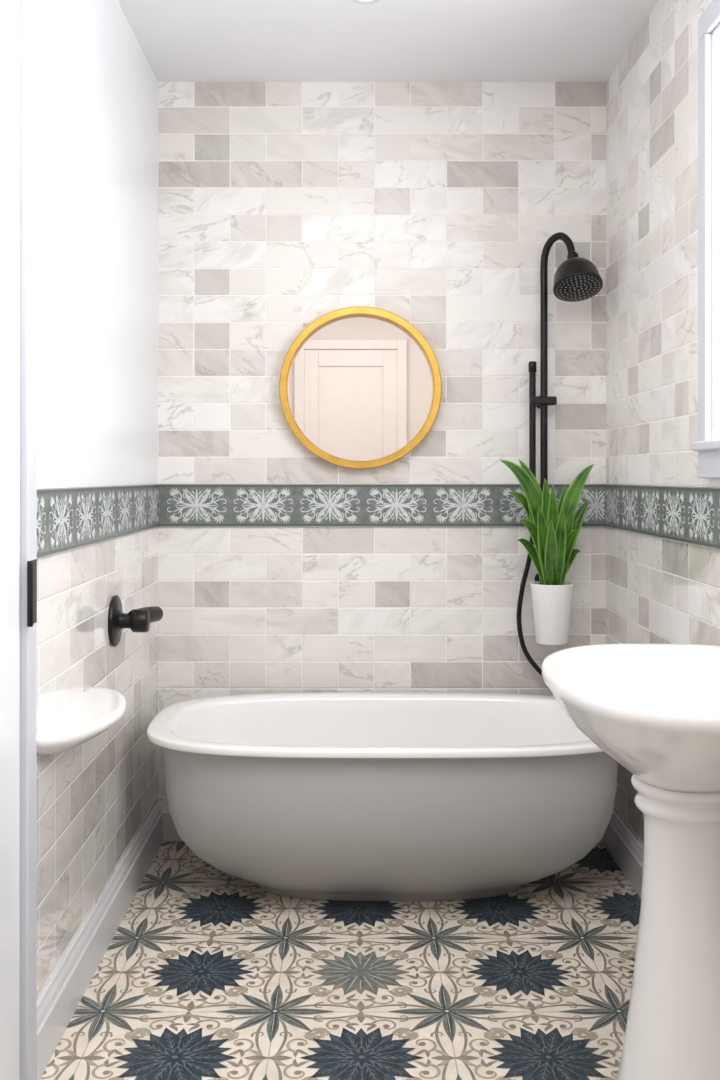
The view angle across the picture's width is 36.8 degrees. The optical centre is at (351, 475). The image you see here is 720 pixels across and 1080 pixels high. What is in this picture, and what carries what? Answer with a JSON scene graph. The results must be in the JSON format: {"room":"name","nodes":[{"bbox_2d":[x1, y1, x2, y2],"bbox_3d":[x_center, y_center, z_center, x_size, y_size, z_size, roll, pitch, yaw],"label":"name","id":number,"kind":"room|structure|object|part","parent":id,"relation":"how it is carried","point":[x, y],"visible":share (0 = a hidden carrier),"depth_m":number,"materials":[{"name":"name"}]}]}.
{"room":"bathroom","nodes":[
{"label":"bathroom","id":0,"kind":"room"},
{"bbox_2d":[37,0,157,1001],"bbox_3d":[-0.700,-0.050,1.485,0.120,2.500,4.170,0,0,0],"label":"wall","id":1,"kind":"structure","parent":0,"point":[97,87],"depth_m":2.67,"materials":[{"name":"paint"}]},
{"bbox_2d":[0,0,19,1079],"bbox_3d":[-0.654,0.113,1.680,0.041,2.159,0.774,0,0,0],"label":"leaf","id":2,"kind":"object","parent":1,"relation":"attached to","point":[9,9],"visible":1,"depth_m":2.00,"materials":[{"name":"white paint"}]},
{"bbox_2d":[20,0,36,1079],"bbox_3d":[-0.655,0.085,1.680,0.070,2.230,0.900,0,0,0],"label":"door frame","id":3,"kind":"structure","parent":1,"relation":"attached to","point":[28,8],"depth_m":2.07,"materials":[{"name":"paint"}]},
{"bbox_2d":[31,559,36,623],"bbox_3d":[-0.620,0.225,2.098,0.002,0.124,0.052,0,0,0],"label":"hinge plate","id":4,"kind":"object","parent":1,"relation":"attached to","point":[35,560],"visible":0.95,"depth_m":2.11,"materials":[{"name":"black metal"}]},
{"bbox_2d":[27,561,32,626],"bbox_3d":[-0.615,0.225,2.066,0.011,0.125,0.011,0,0,0],"label":"hinge knuckle","id":5,"kind":"object","parent":4,"relation":"attached to","point":[29,563],"depth_m":2.06},
{"bbox_3d":[-0.620,0.225,2.098,0.002,0.124,0.052,0,0,0],"label":"plate","id":6,"kind":"part","parent":4,"relation":"part of","materials":[{"name":"black metal"}]},
{"bbox_2d":[37,687,125,754],"bbox_3d":[-0.577,0.553,2.400,0.131,0.075,0.520,0,0,0],"label":"wall shelf","id":7,"kind":"object","parent":1,"relation":"attached to","point":[97,709],"visible":0.98,"depth_m":2.30,"materials":[{"name":"white ceramic"}]},
{"bbox_2d":[37,484,159,558],"bbox_3d":[-0.637,0.097,2.847,0.006,0.142,1.434,0,0,0],"label":"trim","id":8,"kind":"structure","parent":1,"relation":"attached to","point":[71,518],"depth_m":2.62,"materials":[{"name":"grey tile"}]},
{"bbox_2d":[37,800,162,1079],"bbox_3d":[-0.630,1.135,2.850,0.020,0.130,1.440,0,0,0],"label":"baseboard","id":9,"kind":"structure","parent":1,"relation":"attached to","point":[57,1005],"depth_m":2.60,"materials":[{"name":"paint"}]},
{"bbox_2d":[108,595,162,645],"bbox_3d":[-0.581,0.388,2.919,0.117,0.136,0.174,0,0,0],"label":"handle","id":10,"kind":"object","parent":1,"relation":"attached to","point":[137,620],"visible":1,"depth_m":2.88,"materials":[{"name":"black metal"}]},
{"bbox_3d":[-0.562,0.382,2.944,0.050,0.050,0.120,0,0,17],"label":"lever","id":11,"kind":"part","parent":10,"relation":"part of","materials":[{"name":"black metal"}]},
{"bbox_2d":[40,841,640,1079],"bbox_3d":[0.099,1.249,1.495,1.718,0.102,4.390,0,0,0],"label":"floor","id":12,"kind":"structure","parent":0,"point":[208,973],"depth_m":2.55,"materials":[{"name":"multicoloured tile"}]},
{"bbox_2d":[147,692,617,901],"bbox_3d":[0.110,0.953,3.155,1.380,0.495,0.751,0,0,0],"label":"freestanding bathtub","id":13,"kind":"object","parent":12,"relation":"on","point":[345,796],"visible":0.9,"depth_m":2.88,"materials":[{"name":"white ceramic"}]},
{"bbox_2d":[542,644,719,1079],"bbox_3d":[0.594,0.775,1.940,0.484,0.850,0.680,0,0,0],"label":"pedestal sink","id":14,"kind":"object","parent":12,"relation":"on","point":[654,709],"visible":1,"depth_m":1.87,"materials":[{"name":"ceramic"}]},
{"bbox_2d":[542,644,719,792],"bbox_3d":[0.594,0.448,1.940,0.484,0.194,0.680,0,0,0],"label":"basin","id":15,"kind":"object","parent":14,"relation":"in","point":[654,709],"depth_m":1.84,"materials":[{"name":"ceramic"}]},
{"bbox_2d":[158,82,605,799],"bbox_3d":[0.099,-0.050,3.630,1.718,2.500,0.120,0,0,0],"label":"wall","id":16,"kind":"structure","parent":0,"point":[283,207],"depth_m":3.57,"materials":[{"name":"tile"}]},
{"bbox_2d":[279,306,441,468],"bbox_3d":[0.028,-0.288,3.546,0.530,0.530,0.046,0,0,0],"label":"round mirror","id":17,"kind":"object","parent":16,"relation":"attached to","point":[360,387],"visible":1,"depth_m":3.56,"materials":[{"name":"gold metal"}]},
{"bbox_2d":[160,800,600,841],"bbox_3d":[0.099,1.135,3.560,1.478,0.130,0.020,0,0,0],"label":"baseboard","id":18,"kind":"structure","parent":16,"relation":"attached to","point":[170,833],"depth_m":3.55,"materials":[{"name":"paint"}]},
{"bbox_2d":[159,484,604,526],"bbox_3d":[0.099,0.097,3.567,1.476,0.142,0.006,0,0,0],"label":"trim","id":19,"kind":"structure","parent":16,"relation":"attached to","point":[180,505],"depth_m":3.56,"materials":[{"name":"grey tile"}]},
{"bbox_2d":[534,573,538,581],"bbox_3d":[0.624,0.340,3.542,0.044,0.044,0.055,0,0,0],"label":"bracket","id":20,"kind":"object","parent":16,"relation":"attached to","point":[536,578],"depth_m":3.56,"materials":[{"name":"black metal"}]},
{"bbox_2d":[500,459,593,644],"bbox_3d":[0.594,0.237,3.395,0.286,0.582,0.244,0,0,-36],"label":"potted plant","id":21,"kind":"object","parent":16,"relation":"attached to","point":[554,530],"visible":1,"depth_m":3.37,"materials":[{"name":"green plant"}]},
{"bbox_3d":[0.633,0.433,3.425,0.135,0.189,0.135,0,0,0],"label":"pot","id":22,"kind":"part","parent":21,"relation":"part of","materials":[{"name":"white ceramic"}]},
{"bbox_3d":[0.624,0.100,3.542,0.044,0.044,0.055,0,0,0],"label":"wall mount","id":23,"kind":"structure","parent":16,"relation":"attached to","visible":0},
{"bbox_2d":[540,232,574,492],"bbox_3d":[0.661,-0.212,3.471,0.028,1.139,0.140,0,0,-41],"label":"riser pipe","id":24,"kind":"object","parent":23,"relation":"attached to","point":[565,238],"visible":0.86,"depth_m":3.51,"materials":[{"name":"black metal"}]},
{"bbox_2d":[530,396,556,405],"bbox_3d":[0.621,-0.244,3.514,0.084,0.028,0.038,0,0,0],"label":"clamp","id":25,"kind":"object","parent":24,"relation":"attached to","point":[534,400],"visible":1,"depth_m":3.50,"materials":[{"name":"black metal"}]},
{"bbox_2d":[529,372,535,477],"bbox_3d":[0.586,-0.125,3.515,0.021,0.484,0.021,0,0,0],"label":"slide bar","id":26,"kind":"object","parent":25,"relation":"attached to","point":[532,375],"visible":0.73,"depth_m":3.51,"materials":[{"name":"black metal"}]},
{"bbox_2d":[528,361,536,371],"bbox_3d":[0.586,-0.355,3.515,0.026,0.034,0.026,0,0,0],"label":"cap","id":27,"kind":"object","parent":26,"relation":"attached to","point":[532,365],"depth_m":3.50,"materials":[{"name":"black metal"}]},
{"bbox_2d":[553,251,602,301],"bbox_3d":[0.704,-0.631,3.377,0.154,0.157,0.152,0,0,0],"label":"shower head","id":28,"kind":"object","parent":24,"relation":"attached to","point":[577,266],"visible":0.99,"depth_m":3.35},
{"bbox_2d":[556,275,599,300],"bbox_3d":[0.704,-0.585,3.370,0.137,0.062,0.124,0,0,0],"label":"nozzles","id":29,"kind":"object","parent":28,"relation":"in","point":[584,275],"visible":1,"depth_m":3.37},
{"bbox_3d":[0.610,0.097,3.516,0.060,0.025,0.030,0,0,0],"label":"clamp","id":30,"kind":"object","parent":24,"relation":"attached to","visible":0},
{"bbox_2d":[517,535,541,675],"bbox_3d":[0.690,0.392,3.523,0.310,0.596,0.044,0,0,-9],"label":"hose","id":31,"kind":"object","parent":30,"relation":"attached to","point":[536,667],"visible":0.49,"depth_m":3.51,"materials":[{"name":"black rubber"}]},
{"bbox_2d":[118,0,658,81],"bbox_3d":[0.099,-1.350,1.495,1.718,0.100,4.390,0,0,0],"label":"ceiling","id":32,"kind":"structure","parent":0,"point":[180,40],"depth_m":3.23,"materials":[{"name":"paint"}]},
{"bbox_2d":[352,0,379,3],"bbox_3d":[0.038,-1.296,2.918,0.094,0.008,0.094,0,0,0],"label":"recessed light","id":33,"kind":"object","parent":32,"relation":"in","point":[356,1],"visible":1,"depth_m":2.95,"materials":[{"name":"paint"}]},
{"bbox_2d":[606,0,719,847],"bbox_3d":[0.898,-0.050,1.485,0.120,2.500,4.170,0,0,0],"label":"wall","id":34,"kind":"structure","parent":0,"point":[659,590],"depth_m":3.00,"materials":[{"name":"tile"}]},
{"bbox_2d":[601,810,643,898],"bbox_3d":[0.828,1.135,1.485,0.020,0.130,4.170,0,0,0],"label":"baseboard","id":35,"kind":"structure","parent":34,"relation":"attached to","point":[627,852],"depth_m":3.25,"materials":[{"name":"paint"}]},
{"bbox_2d":[605,484,719,549],"bbox_3d":[0.835,0.097,1.482,0.006,0.142,4.164,0,0,0],"label":"trim","id":36,"kind":"structure","parent":34,"relation":"attached to","point":[683,514],"depth_m":2.85,"materials":[{"name":"grey tile"}]},
{"bbox_2d":[692,439,719,450],"bbox_3d":[0.818,-0.069,2.010,0.040,0.022,1.070,0,0,0],"label":"sill","id":37,"kind":"structure","parent":34,"relation":"attached to","point":[708,445],"depth_m":2.44,"materials":[{"name":"paint"}]},
{"bbox_2d":[698,0,719,477],"bbox_3d":[0.826,-0.535,2.010,0.025,1.080,1.070,0,0,0],"label":"window frame","id":38,"kind":"structure","parent":34,"relation":"attached to","point":[708,461],"depth_m":2.50,"materials":[{"name":"paint"}]},
{"bbox_2d":[712,24,719,439],"bbox_3d":[0.893,-0.545,2.010,0.130,0.950,0.960,0,0,0],"label":"liner","id":39,"kind":"object","parent":34,"relation":"attached to","point":[716,33],"visible":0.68,"depth_m":2.48,"materials":[{"name":"white paint"}]}
]}

